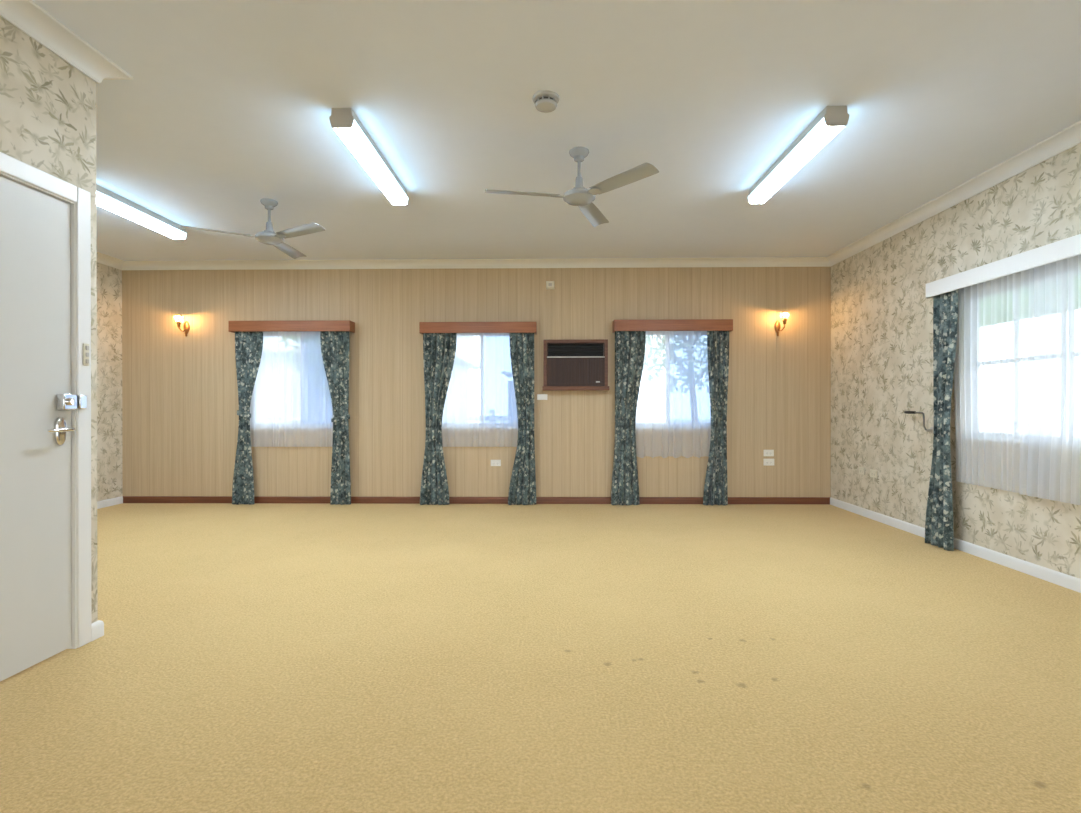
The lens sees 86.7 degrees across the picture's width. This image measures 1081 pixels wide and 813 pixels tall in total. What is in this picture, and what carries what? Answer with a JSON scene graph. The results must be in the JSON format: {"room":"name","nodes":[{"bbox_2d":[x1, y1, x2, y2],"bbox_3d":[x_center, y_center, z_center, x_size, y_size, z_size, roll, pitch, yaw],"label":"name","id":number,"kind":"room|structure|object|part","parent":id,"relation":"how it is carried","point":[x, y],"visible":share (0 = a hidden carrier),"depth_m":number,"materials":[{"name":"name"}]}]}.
{"room":"community hall","nodes":[
{"label":"community hall","id":0,"kind":"room"},
{"bbox_2d":[0,16,97,622],"bbox_3d":[-2.309,-0.264,0.315,0.120,2.782,4.953,0,0,2],"label":"wall","id":1,"kind":"structure","parent":0,"point":[48,106],"depth_m":2.57,"materials":[{"name":"beige paper"}]},
{"bbox_2d":[0,152,91,681],"bbox_3d":[-2.200,0.052,2.237,0.176,2.144,0.991,0,0,1],"label":"door","id":2,"kind":"structure","parent":1,"relation":"in","point":[45,219],"depth_m":2.49,"materials":[{"name":"white paint"}]},
{"bbox_3d":[-2.166,0.111,2.584,0.014,0.124,0.052,0,0,1],"label":"handle plate","id":3,"kind":"part","parent":2,"relation":"part of","materials":[{"name":"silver metal"}]},
{"bbox_3d":[-2.135,0.103,2.535,0.056,0.020,0.125,0,0,1],"label":"lever","id":4,"kind":"part","parent":2,"relation":"part of","materials":[{"name":"silver metal"}]},
{"bbox_3d":[-2.122,-0.022,2.595,0.024,0.034,0.034,0,0,1],"label":"deadlock knob","id":5,"kind":"part","parent":2,"relation":"part of","materials":[{"name":"silver metal"}]},
{"bbox_2d":[83,343,88,365],"bbox_3d":[-2.138,-0.244,2.696,0.013,0.104,0.032,0,0,1],"label":"light switch","id":6,"kind":"object","parent":2,"relation":"attached to","point":[85,346],"visible":1,"depth_m":2.69,"materials":[{"name":"beige plastic"}]},
{"bbox_2d":[0,0,132,83],"bbox_3d":[-2.197,-1.614,0.361,0.104,0.082,5.057,0,0,2],"label":"crown molding","id":7,"kind":"structure","parent":1,"relation":"attached to","point":[27,16],"depth_m":2.52,"materials":[{"name":"white paint"}]},
{"bbox_2d":[91,620,103,641],"bbox_3d":[-2.151,1.084,2.771,0.019,0.078,0.074,0,0,1],"label":"baseboard","id":8,"kind":"structure","parent":1,"relation":"attached to","point":[98,626],"depth_m":2.77,"materials":[{"name":"white paint"}]},
{"bbox_2d":[97,263,122,501],"bbox_3d":[-4.955,-0.268,4.678,0.140,2.782,3.927,0,0,1],"label":"wall","id":9,"kind":"structure","parent":0,"point":[109,279],"depth_m":6.45,"materials":[{"name":"beige paper"}]},
{"bbox_2d":[97,496,122,508],"bbox_3d":[-4.874,1.083,4.739,0.018,0.078,3.807,0,0,1],"label":"baseboard","id":10,"kind":"structure","parent":9,"relation":"attached to","point":[118,500],"depth_m":6.43,"materials":[{"name":"white paint"}]},
{"bbox_2d":[97,252,123,269],"bbox_3d":[-4.834,-1.618,4.734,0.104,0.082,3.807,0,0,1],"label":"crown molding","id":11,"kind":"structure","parent":9,"relation":"attached to","point":[104,259],"depth_m":6.40,"materials":[{"name":"beige paint"}]},
{"bbox_2d":[122,267,830,496],"bbox_3d":[-0.776,-0.276,6.642,8.433,2.782,0.140,0,0,1],"label":"wall","id":12,"kind":"structure","parent":0,"point":[180,404],"depth_m":6.58,"materials":[{"name":"brown wood"}]},
{"bbox_2d":[174,314,189,336],"bbox_3d":[-4.096,-0.929,6.531,0.094,0.245,0.194,0,0,1],"label":"wall sconce","id":13,"kind":"object","parent":12,"relation":"attached to","point":[186,326],"visible":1,"depth_m":6.60,"materials":[{"name":"gold metal"}]},
{"bbox_3d":[-4.095,-0.917,6.616,0.071,0.144,0.020,0,0,1],"label":"plate","id":14,"kind":"part","parent":13,"relation":"part of","materials":[{"name":"gold metal"}]},
{"bbox_2d":[228,320,354,332],"bbox_3d":[-2.829,-0.907,6.523,1.378,0.122,0.165,0,0,1],"label":"pelmet","id":15,"kind":"object","parent":12,"relation":"attached to","point":[305,325],"visible":0.98,"depth_m":6.44,"materials":[{"name":"brown wood"}]},
{"bbox_2d":[232,332,262,504],"bbox_3d":[-3.337,0.082,6.516,0.381,2.060,0.106,0,0,1],"label":"curtain","id":16,"kind":"object","parent":15,"relation":"hanging from","point":[248,345],"visible":0.99,"depth_m":6.50,"materials":[{"name":"teal fabric"}]},
{"bbox_2d":[250,331,332,446],"bbox_3d":[-2.821,-0.243,6.575,1.182,1.411,0.031,0,0,1],"label":"sheer curtain","id":17,"kind":"object","parent":15,"relation":"hanging from","point":[291,404],"visible":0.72,"depth_m":6.58,"materials":[{"name":"white fabric"}]},
{"bbox_2d":[320,331,350,504],"bbox_3d":[-2.327,0.081,6.498,0.352,2.060,0.103,0,0,1],"label":"curtain","id":18,"kind":"object","parent":15,"relation":"hanging from","point":[335,345],"visible":0.98,"depth_m":6.48,"materials":[{"name":"teal fabric"}]},
{"bbox_2d":[122,257,829,269],"bbox_3d":[-0.779,-1.626,6.518,8.153,0.082,0.104,0,0,1],"label":"crown molding","id":19,"kind":"structure","parent":12,"relation":"attached to","point":[753,261],"depth_m":6.53,"materials":[{"name":"beige paint"}]},
{"bbox_2d":[123,496,829,503],"bbox_3d":[-0.775,1.076,6.566,8.153,0.078,0.018,0,0,1],"label":"baseboard","id":20,"kind":"structure","parent":12,"relation":"attached to","point":[126,499],"depth_m":6.56,"materials":[{"name":"brown wood"}]},
{"bbox_2d":[419,322,536,334],"bbox_3d":[-0.700,-0.887,6.487,1.314,0.123,0.165,0,0,1],"label":"pelmet","id":21,"kind":"object","parent":12,"relation":"attached to","point":[424,327],"visible":0.99,"depth_m":6.41,"materials":[{"name":"brown wood"}]},
{"bbox_2d":[420,333,456,504],"bbox_3d":[-1.158,0.090,6.479,0.423,2.038,0.080,0,0,1],"label":"curtain","id":22,"kind":"object","parent":21,"relation":"hanging from","point":[439,349],"visible":0.99,"depth_m":6.46,"materials":[{"name":"teal fabric"}]},
{"bbox_2d":[442,333,517,446],"bbox_3d":[-0.669,-0.235,6.540,1.185,1.389,0.032,0,0,1],"label":"sheer curtain","id":23,"kind":"object","parent":21,"relation":"hanging from","point":[480,410],"visible":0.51,"depth_m":6.54,"materials":[{"name":"white fabric"}]},
{"bbox_2d":[508,333,535,504],"bbox_3d":[-0.210,0.089,6.463,0.321,2.038,0.079,0,0,1],"label":"curtain","id":24,"kind":"object","parent":21,"relation":"hanging from","point":[522,488],"visible":0.99,"depth_m":6.45,"materials":[{"name":"teal fabric"}]},
{"bbox_2d":[491,460,500,465],"bbox_3d":[-0.513,0.647,6.562,0.115,0.072,0.015,0,0,1],"label":"power outlet","id":25,"kind":"object","parent":12,"relation":"attached to","point":[493,462],"visible":1,"depth_m":6.56,"materials":[{"name":"white plastic"}]},
{"bbox_2d":[537,394,546,399],"bbox_3d":[0.021,-0.108,6.552,0.118,0.066,0.015,0,0,1],"label":"wall switch","id":26,"kind":"object","parent":12,"relation":"attached to","point":[539,396],"visible":1,"depth_m":6.55,"materials":[{"name":"white plastic"}]},
{"bbox_2d":[546,281,553,288],"bbox_3d":[0.111,-1.386,6.532,0.094,0.090,0.048,0,0,1],"label":"wall sensor","id":27,"kind":"object","parent":12,"relation":"attached to","point":[549,284],"visible":1,"depth_m":6.51,"materials":[{"name":"beige plastic"}]},
{"bbox_2d":[543,339,608,390],"bbox_3d":[0.400,-0.471,6.499,0.752,0.575,0.107,0,0,1],"label":"air conditioner","id":28,"kind":"object","parent":12,"relation":"attached to","point":[568,364],"visible":1,"depth_m":6.46,"materials":[{"name":"brown plastic"}]},
{"bbox_2d":[549,359,602,382],"bbox_3d":[0.399,-0.398,6.451,0.600,0.276,0.009,0,0,1],"label":"grille","id":29,"kind":"object","parent":28,"relation":"attached to","point":[560,370],"depth_m":6.45,"materials":[{"name":"brown plastic"}]},
{"bbox_2d":[612,319,732,332],"bbox_3d":[1.481,-0.906,6.451,1.320,0.127,0.165,0,0,1],"label":"pelmet","id":30,"kind":"object","parent":12,"relation":"attached to","point":[657,324],"visible":0.96,"depth_m":6.37,"materials":[{"name":"brown wood"}]},
{"bbox_2d":[611,331,645,504],"bbox_3d":[0.990,0.079,6.440,0.391,2.057,0.080,0,0,1],"label":"curtain","id":31,"kind":"object","parent":30,"relation":"hanging from","point":[629,345],"visible":0.98,"depth_m":6.43,"materials":[{"name":"teal fabric"}]},
{"bbox_2d":[635,331,710,457],"bbox_3d":[1.476,-0.182,6.509,1.176,1.538,0.032,0,0,1],"label":"sheer curtain","id":32,"kind":"object","parent":30,"relation":"hanging from","point":[673,413],"visible":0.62,"depth_m":6.50,"materials":[{"name":"white fabric"}]},
{"bbox_2d":[703,331,728,505],"bbox_3d":[1.975,0.077,6.428,0.294,2.057,0.078,0,0,1],"label":"curtain","id":33,"kind":"object","parent":30,"relation":"hanging from","point":[716,485],"visible":0.98,"depth_m":6.42,"materials":[{"name":"teal fabric"}]},
{"bbox_2d":[763,459,773,465],"bbox_3d":[2.599,0.633,6.510,0.122,0.078,0.015,0,0,1],"label":"power outlet","id":34,"kind":"object","parent":12,"relation":"attached to","point":[766,462],"visible":1,"depth_m":6.51,"materials":[{"name":"white plastic"}]},
{"bbox_2d":[764,450,773,455],"bbox_3d":[2.597,0.529,6.510,0.115,0.074,0.015,0,0,1],"label":"power outlet","id":35,"kind":"object","parent":12,"relation":"attached to","point":[766,452],"visible":1,"depth_m":6.51,"materials":[{"name":"white plastic"}]},
{"bbox_2d":[774,311,788,335],"bbox_3d":[2.701,-0.931,6.404,0.094,0.265,0.224,0,0,-3],"label":"wall sconce","id":36,"kind":"object","parent":12,"relation":"attached to","point":[777,326],"visible":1,"depth_m":6.49,"materials":[{"name":"gold metal"}]},
{"bbox_3d":[2.696,-0.909,6.504,0.071,0.144,0.020,0,0,-3],"label":"plate","id":37,"kind":"part","parent":36,"relation":"part of","materials":[{"name":"gold metal"}]},
{"bbox_2d":[0,503,1080,812],"bbox_3d":[-0.848,1.172,2.196,8.553,0.100,9.159,0,0,1],"label":"floor","id":38,"kind":"structure","parent":0,"point":[256,657],"depth_m":2.40,"materials":[{"name":"beige carpet"}]},
{"bbox_2d":[33,0,1080,260],"bbox_3d":[-0.851,-1.710,2.191,8.553,0.100,9.159,0,0,1],"label":"ceiling","id":39,"kind":"structure","parent":0,"point":[226,106],"depth_m":3.24,"materials":[{"name":"white paint"}]},
{"bbox_2d":[96,184,186,239],"bbox_3d":[-3.366,-1.606,4.709,0.136,0.110,1.240,0,0,1],"label":"fluorescent light","id":40,"kind":"object","parent":39,"relation":"attached to","point":[106,199],"visible":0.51,"depth_m":4.72,"materials":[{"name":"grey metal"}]},
{"bbox_2d":[180,198,324,258],"bbox_3d":[-2.197,-1.491,4.764,1.106,0.343,0.961,0,0,0],"label":"ceiling fan","id":41,"kind":"object","parent":39,"relation":"hanging from","point":[268,236],"visible":1,"depth_m":4.57,"materials":[{"name":"grey metal"}]},
{"bbox_3d":[-2.519,-1.362,4.448,0.475,0.028,0.118,0,0,-30],"label":"blade","id":42,"kind":"part","parent":41,"relation":"part of","materials":[{"name":"white metal"}]},
{"bbox_3d":[-2.197,-1.363,5.007,0.118,0.028,0.475,0,0,0],"label":"blade","id":43,"kind":"part","parent":41,"relation":"part of","materials":[{"name":"white metal"}]},
{"bbox_3d":[-1.874,-1.363,4.449,0.475,0.028,0.118,0,0,30],"label":"blade","id":44,"kind":"part","parent":41,"relation":"part of","materials":[{"name":"white metal"}]},
{"bbox_2d":[329,108,408,204],"bbox_3d":[-1.097,-1.607,3.801,0.136,0.110,1.240,0,0,1],"label":"fluorescent light","id":45,"kind":"object","parent":39,"relation":"attached to","point":[344,121],"visible":1,"depth_m":3.55,"materials":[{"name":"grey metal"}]},
{"bbox_2d":[532,91,559,112],"bbox_3d":[0.029,-1.631,3.082,0.148,0.063,0.148,0,0,1],"label":"smoke detector","id":46,"kind":"object","parent":39,"relation":"attached to","point":[544,101],"visible":1,"depth_m":3.04,"materials":[{"name":"white plastic"}]},
{"bbox_2d":[485,147,658,226],"bbox_3d":[0.295,-1.492,3.849,1.106,0.343,0.961,0,0,20],"label":"ceiling fan","id":47,"kind":"object","parent":39,"relation":"hanging from","point":[579,196],"visible":1,"depth_m":3.66,"materials":[{"name":"grey metal"}]},
{"bbox_3d":[-0.115,-1.363,3.662,0.475,0.028,0.118,0,0,-10],"label":"blade","id":48,"kind":"part","parent":47,"relation":"part of","materials":[{"name":"white metal"}]},
{"bbox_3d":[0.379,-1.365,4.077,0.118,0.028,0.475,0,0,20],"label":"blade","id":49,"kind":"part","parent":47,"relation":"part of","materials":[{"name":"white metal"}]},
{"bbox_3d":[0.491,-1.363,3.442,0.118,0.028,0.475,0,0,-40],"label":"blade","id":50,"kind":"part","parent":47,"relation":"part of","materials":[{"name":"white metal"}]},
{"bbox_2d":[748,106,848,203],"bbox_3d":[1.651,-1.610,3.785,0.136,0.110,1.240,0,0,1],"label":"fluorescent light","id":51,"kind":"object","parent":39,"relation":"attached to","point":[832,119],"visible":1,"depth_m":3.55,"materials":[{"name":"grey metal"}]},
{"bbox_2d":[831,143,1080,578],"bbox_3d":[3.296,-0.273,2.125,0.140,2.782,8.759,0,0,1],"label":"wall","id":52,"kind":"structure","parent":0,"point":[882,314],"depth_m":4.94,"materials":[{"name":"beige paper"}]},
{"bbox_2d":[859,467,864,474],"bbox_3d":[3.282,0.656,5.847,0.015,0.074,0.100,0,0,1],"label":"power outlet","id":53,"kind":"object","parent":52,"relation":"attached to","point":[861,469],"visible":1,"depth_m":5.83,"materials":[{"name":"beige plastic"}]},
{"bbox_2d":[870,469,877,477],"bbox_3d":[3.278,0.662,5.633,0.015,0.074,0.120,0,0,1],"label":"power outlet","id":54,"kind":"object","parent":52,"relation":"attached to","point":[873,473],"visible":1,"depth_m":5.61,"materials":[{"name":"beige plastic"}]},
{"bbox_2d":[904,411,933,433],"bbox_3d":[3.240,0.133,4.903,0.068,0.187,0.308,0,0,1],"label":"handle","id":55,"kind":"object","parent":52,"relation":"attached to","point":[931,429],"visible":0.97,"depth_m":4.80,"materials":[{"name":"metal"}]},
{"bbox_2d":[826,120,1080,266],"bbox_3d":[3.173,-1.623,2.124,0.104,0.082,8.759,0,0,1],"label":"crown molding","id":56,"kind":"structure","parent":52,"relation":"attached to","point":[1069,137],"depth_m":4.23,"materials":[{"name":"white paint"}]},
{"bbox_2d":[830,497,1080,592],"bbox_3d":[3.219,1.079,2.128,0.018,0.078,8.759,0,0,1],"label":"baseboard","id":57,"kind":"structure","parent":52,"relation":"attached to","point":[1061,579],"depth_m":4.15,"materials":[{"name":"white paint"}]},
{"bbox_2d":[926,234,1080,297],"bbox_3d":[3.159,-0.926,3.200,0.170,0.115,2.807,0,0,1],"label":"pelmet","id":58,"kind":"object","parent":52,"relation":"attached to","point":[1069,247],"visible":0.86,"depth_m":3.76,"materials":[{"name":"white paint"}]},
{"bbox_2d":[925,289,958,550],"bbox_3d":[3.158,0.070,4.507,0.082,2.075,0.371,0,0,1],"label":"curtain","id":59,"kind":"object","parent":58,"relation":"hanging from","point":[939,526],"visible":0.95,"depth_m":4.48,"materials":[{"name":"teal fabric"}]},
{"bbox_2d":[954,269,1028,492],"bbox_3d":[3.238,-0.191,4.036,0.030,1.551,0.940,0,0,1],"label":"sheer curtain","id":60,"kind":"object","parent":58,"relation":"hanging from","point":[991,356],"visible":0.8,"depth_m":4.10,"materials":[{"name":"white fabric"}]},
{"bbox_2d":[1019,255,1080,504],"bbox_3d":[3.191,-0.189,2.857,0.031,1.551,1.920,0,0,1],"label":"sheer curtain","id":61,"kind":"object","parent":58,"relation":"hanging from","point":[1050,461],"visible":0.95,"depth_m":3.57,"materials":[{"name":"white fabric"}]},
{"bbox_3d":[-3.600,-0.267,2.752,2.635,2.782,0.120,0,0,1],"label":"wall partition","id":62,"kind":"structure","parent":0,"visible":0},
{"bbox_2d":[96,76,131,83],"bbox_3d":[-3.487,-1.617,2.860,2.859,0.082,0.104,0,0,1],"label":"crown molding","id":63,"kind":"structure","parent":62,"relation":"attached to","point":[110,77],"depth_m":2.87,"materials":[{"name":"white paint"}]}
]}

